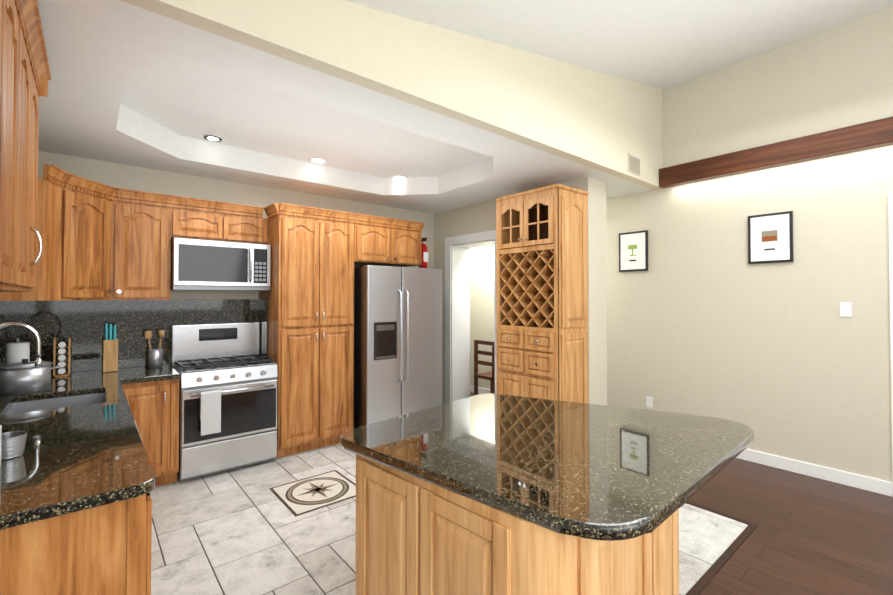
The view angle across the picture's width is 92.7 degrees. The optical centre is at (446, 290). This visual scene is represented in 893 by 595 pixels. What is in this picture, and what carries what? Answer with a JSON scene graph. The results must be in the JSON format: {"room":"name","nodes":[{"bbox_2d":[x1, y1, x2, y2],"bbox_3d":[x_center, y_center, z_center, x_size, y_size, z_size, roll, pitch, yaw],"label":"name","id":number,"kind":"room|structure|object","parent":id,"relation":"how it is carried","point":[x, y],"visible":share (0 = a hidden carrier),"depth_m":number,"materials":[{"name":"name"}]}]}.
{"room":"kitchen","nodes":[
{"label":"kitchen","id":0,"kind":"room"},
{"bbox_2d":[38,151,433,370],"bbox_3d":[-1.787,0.098,4.827,4.790,3.050,0.100,1,-1,-40],"label":"wall","id":1,"kind":"structure","parent":0,"point":[122,176],"depth_m":4.28,"materials":[{"name":"beige paint"}]},
{"bbox_2d":[0,164,115,300],"bbox_3d":[-2.963,-0.390,3.209,0.691,0.920,0.874,1,-1,-40],"label":"upper cabinet","id":2,"kind":"object","parent":1,"relation":"attached to","point":[100,241],"depth_m":3.16,"materials":[{"name":"brown wood"}]},
{"bbox_2d":[116,188,175,299],"bbox_3d":[-2.709,-0.383,3.728,0.474,0.920,0.404,1,-1,-40],"label":"upper cabinet","id":3,"kind":"object","parent":1,"relation":"attached to","point":[145,221],"depth_m":3.65,"materials":[{"name":"brown wood"}]},
{"bbox_2d":[176,196,231,241],"bbox_3d":[-2.370,-0.658,4.054,0.460,0.360,0.346,1,-1,-40],"label":"upper cabinet","id":4,"kind":"object","parent":1,"relation":"attached to","point":[196,218],"depth_m":3.94,"materials":[{"name":"brown wood"}]},
{"bbox_2d":[171,237,270,290],"bbox_3d":[-2.179,-0.235,4.112,0.820,0.455,0.454,1,-1,-40],"label":"microwave","id":5,"kind":"object","parent":4,"relation":"attached to","point":[202,264],"visible":1,"depth_m":3.93,"materials":[{"name":"silver metal"}]},
{"bbox_2d":[232,204,267,243],"bbox_3d":[-2.084,-0.655,4.293,0.465,0.360,0.346,1,-1,-40],"label":"upper cabinet","id":6,"kind":"object","parent":1,"relation":"attached to","point":[249,225],"depth_m":4.19,"materials":[{"name":"brown wood"}]},
{"bbox_2d":[354,213,424,266],"bbox_3d":[-0.814,-0.568,5.131,0.950,0.510,0.691,1,-1,-40],"label":"upper cabinet","id":7,"kind":"object","parent":1,"relation":"attached to","point":[381,241],"visible":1,"depth_m":4.85,"materials":[{"name":"brown wood"}]},
{"bbox_2d":[37,0,651,213],"bbox_3d":[-1.244,-1.277,4.813,5.380,0.300,4.650,1,-1,-40],"label":"ceiling","id":8,"kind":"structure","parent":0,"point":[130,84],"depth_m":3.24,"materials":[{"name":"paint"}]},
{"bbox_2d":[201,134,223,141],"bbox_3d":[-2.046,-1.337,3.731,0.176,0.010,0.176,1,-1,-40],"label":"recessed light","id":9,"kind":"object","parent":8,"relation":"in","point":[212,138],"visible":1,"depth_m":3.72,"materials":[{"name":"white"}]},
{"bbox_2d":[309,158,326,163],"bbox_3d":[-1.310,-1.329,4.348,0.176,0.008,0.176,1,-1,-40],"label":"recessed light","id":10,"kind":"object","parent":8,"relation":"in","point":[318,160],"visible":0.98,"depth_m":4.33,"materials":[{"name":"white"}]},
{"bbox_2d":[392,176,406,178],"bbox_3d":[-0.551,-1.320,4.983,0.176,0.008,0.176,1,-1,-40],"label":"recessed light","id":11,"kind":"object","parent":8,"relation":"in","point":[396,177],"visible":0.71,"depth_m":4.94,"materials":[{"name":"white"}]},
{"bbox_2d":[120,0,662,189],"bbox_3d":[0.281,-1.748,2.999,5.380,1.190,0.100,1,-1,-40],"label":"wall","id":12,"kind":"structure","parent":0,"point":[600,121],"depth_m":2.78,"materials":[{"name":"beige paint"}]},
{"bbox_2d":[628,153,639,175],"bbox_3d":[1.875,-1.260,4.250,0.240,0.180,0.011,1,-1,-40],"label":"air vent","id":13,"kind":"object","parent":12,"relation":"in","point":[633,164],"visible":0.98,"depth_m":4.24,"materials":[{"name":"beige metal"}]},
{"bbox_2d":[150,443,747,594],"bbox_3d":[-0.781,1.629,3.105,4.150,0.060,4.000,1,-1,-40],"label":"floor","id":14,"kind":"structure","parent":0,"point":[244,530],"depth_m":2.77,"materials":[{"name":"grey tile"}]},
{"bbox_2d":[0,322,179,594],"bbox_3d":[-2.103,0.887,2.515,1.144,1.407,3.016,1,-1,-40],"label":"base cabinet","id":15,"kind":"object","parent":14,"relation":"on","point":[89,469],"depth_m":1.50,"materials":[{"name":"brown wood"}]},
{"bbox_2d":[0,425,1,465],"bbox_3d":[-1.641,0.577,1.356,0.267,0.150,0.440,1,-1,-40],"label":"caddy","id":16,"kind":"object","parent":15,"relation":"on","point":[0,442],"visible":1,"depth_m":1.59,"materials":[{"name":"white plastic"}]},
{"bbox_2d":[1,431,26,459],"bbox_3d":[-1.738,0.615,1.692,0.104,0.085,0.104,1,-1,-40],"label":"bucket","id":17,"kind":"object","parent":15,"relation":"on","point":[13,444],"visible":0.98,"depth_m":1.68,"materials":[{"name":"silver metal"}]},
{"bbox_2d":[5,338,29,363],"bbox_3d":[-3.259,0.519,3.237,0.150,0.320,0.150,1,-1,-40],"label":"paper towel","id":18,"kind":"object","parent":15,"relation":"on","point":[17,351],"visible":0.54,"depth_m":3.19,"materials":[{"name":"white paper"}]},
{"bbox_2d":[0,359,59,395],"bbox_3d":[-2.840,0.566,2.869,0.349,0.215,0.272,1,-1,-40],"label":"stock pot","id":19,"kind":"object","parent":15,"relation":"on","point":[24,376],"visible":0.96,"depth_m":2.79,"materials":[{"name":"silver metal"}]},
{"bbox_2d":[53,337,70,376],"bbox_3d":[-3.111,0.532,3.450,0.100,0.300,0.182,1,-1,-40],"label":"spice rack","id":20,"kind":"object","parent":15,"relation":"on","point":[62,359],"visible":0.98,"depth_m":3.39,"materials":[{"name":"brown wood"}]},
{"bbox_2d":[103,323,117,372],"bbox_3d":[-2.862,0.480,3.629,0.100,0.410,0.090,1,-1,-40],"label":"knife block","id":21,"kind":"object","parent":15,"relation":"on","point":[110,354],"visible":1,"depth_m":3.60,"materials":[{"name":"brown wood"}]},
{"bbox_2d":[145,330,164,367],"bbox_3d":[-2.642,0.523,3.858,0.152,0.330,0.110,1,-1,-40],"label":"utensil holder","id":22,"kind":"object","parent":15,"relation":"on","point":[154,358],"visible":1,"depth_m":3.82,"materials":[{"name":"silver metal"}]},
{"bbox_2d":[170,322,277,481],"bbox_3d":[-2.076,0.956,3.994,0.783,1.270,0.725,1,-1,-40],"label":"range","id":23,"kind":"object","parent":14,"relation":"on","point":[228,397],"visible":1,"depth_m":3.83,"materials":[{"name":"silver metal"}]},
{"bbox_2d":[258,203,356,457],"bbox_3d":[-1.508,0.394,4.536,0.850,2.450,0.692,1,-1,-40],"label":"pantry cabinet","id":24,"kind":"object","parent":14,"relation":"on","point":[306,310],"visible":0.98,"depth_m":4.28,"materials":[{"name":"brown wood"}]},
{"bbox_2d":[269,470,355,516],"bbox_3d":[-1.033,1.599,3.422,0.580,0.008,0.580,1,-1,-40],"label":"medallion","id":25,"kind":"object","parent":14,"relation":"on","point":[305,495],"visible":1,"depth_m":3.38,"materials":[{"name":"grey tile"}]},
{"bbox_2d":[354,265,441,427],"bbox_3d":[-0.679,0.677,5.065,1.015,1.880,0.886,1,-1,-40],"label":"refrigerator","id":26,"kind":"object","parent":14,"relation":"on","point":[397,341],"visible":0.62,"depth_m":4.67,"materials":[{"name":"silver metal"}]},
{"bbox_2d":[419,238,427,267],"bbox_3d":[-0.278,-0.462,5.333,0.133,0.400,0.125,1,-1,-40],"label":"fire extinguisher","id":27,"kind":"object","parent":26,"relation":"on","point":[424,255],"visible":0.79,"depth_m":5.28,"materials":[{"name":"red paint"}]},
{"bbox_2d":[356,457,678,594],"bbox_3d":[0.283,1.139,1.863,1.043,0.884,1.041,1,-1,-40],"label":"kitchen island","id":28,"kind":"object","parent":14,"relation":"on","point":[406,545],"depth_m":1.58,"materials":[{"name":"wood"}]},
{"bbox_2d":[340,393,753,592],"bbox_3d":[0.478,0.676,2.042,1.640,0.045,1.410,1,-1,-40],"label":"island countertop","id":29,"kind":"structure","parent":28,"relation":"on","point":[571,488],"depth_m":1.60,"materials":[{"name":"black stone"}]},
{"bbox_2d":[685,501,757,594],"bbox_3d":[0.097,1.583,2.151,4.070,0.004,1.450,1,-1,-40],"label":"trim","id":30,"kind":"structure","parent":14,"relation":"on","point":[703,581],"depth_m":2.59,"materials":[{"name":"brown wood"}]},
{"bbox_2d":[434,177,606,405],"bbox_3d":[0.102,0.265,6.035,0.340,2.750,4.470,1,-1,-40],"label":"wall","id":31,"kind":"structure","parent":0,"point":[474,218],"depth_m":4.38,"materials":[{"name":"beige paint"}]},
{"bbox_2d":[445,230,496,402],"bbox_3d":[0.453,0.449,5.596,0.358,2.370,1.050,1,-1,-40],"label":"trim","id":32,"kind":"structure","parent":31,"relation":"attached to","point":[457,321],"depth_m":5.85,"materials":[{"name":"white"}]},
{"bbox_2d":[345,0,892,88],"bbox_3d":[1.313,-1.707,0.908,6.680,1.369,4.630,1,-1,-40],"label":"ceiling","id":33,"kind":"structure","parent":0,"point":[661,44],"depth_m":3.15,"materials":[{"name":"paint"}]},
{"bbox_2d":[470,392,892,594],"bbox_3d":[-0.179,1.622,2.643,6.680,0.060,9.280,1,-1,-40],"label":"floor","id":34,"kind":"structure","parent":0,"point":[808,535],"depth_m":2.79,"materials":[{"name":"brown wood"}]},
{"bbox_2d":[474,340,494,395],"bbox_3d":[0.654,1.164,5.963,0.370,0.950,0.390,1,-1,-40],"label":"seat","id":35,"kind":"object","parent":34,"relation":"on","point":[490,376],"visible":0.69,"depth_m":5.89,"materials":[{"name":"brown wood"}]},
{"bbox_2d":[496,183,588,403],"bbox_3d":[0.949,0.318,4.320,0.554,2.595,0.786,1,-1,-40],"label":"wine cabinet","id":36,"kind":"object","parent":34,"relation":"on","point":[542,288],"visible":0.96,"depth_m":4.12,"materials":[{"name":"brown wood"}]},
{"bbox_2d":[470,6,892,481],"bbox_3d":[2.343,-0.353,4.784,0.100,3.950,9.280,1,-1,-40],"label":"wall","id":37,"kind":"structure","parent":0,"point":[783,359],"depth_m":3.93,"materials":[{"name":"beige paint"}]},
{"bbox_2d":[619,230,647,271],"bbox_3d":[2.152,-0.454,4.912,0.026,0.455,0.335,1,-1,-40],"label":"picture frame","id":38,"kind":"object","parent":37,"relation":"attached to","point":[633,251],"visible":0.98,"depth_m":4.90,"materials":[{"name":"black"}]},
{"bbox_2d":[646,396,652,407],"bbox_3d":[2.268,1.242,4.763,0.006,0.120,0.074,1,-1,-40],"label":"electrical outlet plate","id":39,"kind":"object","parent":37,"relation":"attached to","point":[649,402],"visible":1,"depth_m":4.76,"materials":[{"name":"white plastic"}]},
{"bbox_2d":[470,385,892,496],"bbox_3d":[1.429,1.581,5.758,0.016,0.110,6.370,1,-1,-40],"label":"baseboard","id":40,"kind":"structure","parent":37,"relation":"attached to","point":[879,486],"depth_m":3.66,"materials":[{"name":"white wood"}]},
{"bbox_2d":[748,211,792,263],"bbox_3d":[2.978,-0.485,3.924,0.026,0.455,0.335,1,-1,-40],"label":"picture frame","id":41,"kind":"object","parent":37,"relation":"attached to","point":[770,237],"visible":0.98,"depth_m":3.91,"materials":[{"name":"black"}]},
{"bbox_2d":[839,302,851,316],"bbox_3d":[3.309,0.155,3.534,0.009,0.120,0.074,1,-1,-40],"label":"switch plate","id":42,"kind":"object","parent":37,"relation":"attached to","point":[845,309],"visible":1,"depth_m":3.53,"materials":[{"name":"white plastic"}]},
{"bbox_2d":[888,194,892,482],"bbox_3d":[3.872,0.416,2.929,0.118,2.360,1.130,1,-1,-40],"label":"door frame","id":43,"kind":"structure","parent":37,"relation":"attached to","point":[890,204],"depth_m":3.32,"materials":[{"name":"white"}]},
{"bbox_2d":[659,116,892,187],"bbox_3d":[3.756,-1.246,2.944,0.108,0.195,4.425,1,-1,-40],"label":"beam","id":44,"kind":"structure","parent":0,"point":[861,137],"depth_m":3.77,"materials":[{"name":"brown wood"}]},
{"bbox_3d":[-1.249,-0.038,0.533,0.100,3.200,7.380,1,-1,-40],"label":"wall","id":45,"kind":"structure","parent":0,"visible":0},
{"bbox_2d":[0,0,11,291],"bbox_3d":[-1.345,-0.571,1.017,0.356,1.120,0.455,1,-1,-40],"label":"upper cabinet","id":46,"kind":"object","parent":45,"relation":"attached to","point":[5,5],"depth_m":1.36,"materials":[{"name":"brown wood"}]},
{"bbox_2d":[8,0,27,291],"bbox_3d":[-1.574,-0.567,1.291,0.356,1.120,0.520,1,-1,-40],"label":"upper cabinet","id":47,"kind":"object","parent":45,"relation":"attached to","point":[25,76],"depth_m":1.58,"materials":[{"name":"brown wood"}]},
{"bbox_2d":[24,0,39,291],"bbox_3d":[-1.825,-0.563,1.590,0.356,1.120,0.520,1,-1,-40],"label":"upper cabinet","id":48,"kind":"object","parent":45,"relation":"attached to","point":[33,44],"depth_m":1.88,"materials":[{"name":"brown wood"}]},
{"bbox_2d":[36,52,43,274],"bbox_3d":[-2.054,-0.559,1.865,0.356,1.120,0.455,1,-1,-40],"label":"upper cabinet","id":49,"kind":"object","parent":45,"relation":"attached to","point":[39,63],"depth_m":2.10,"materials":[{"name":"brown wood"}]},
{"bbox_2d":[0,299,257,373],"bbox_3d":[-2.749,0.384,3.936,1.909,0.608,0.018,1,-1,-40],"label":"backsplash","id":50,"kind":"structure","parent":45,"relation":"attached to","point":[81,323],"depth_m":3.70,"materials":[{"name":"grey stone"}]}
]}

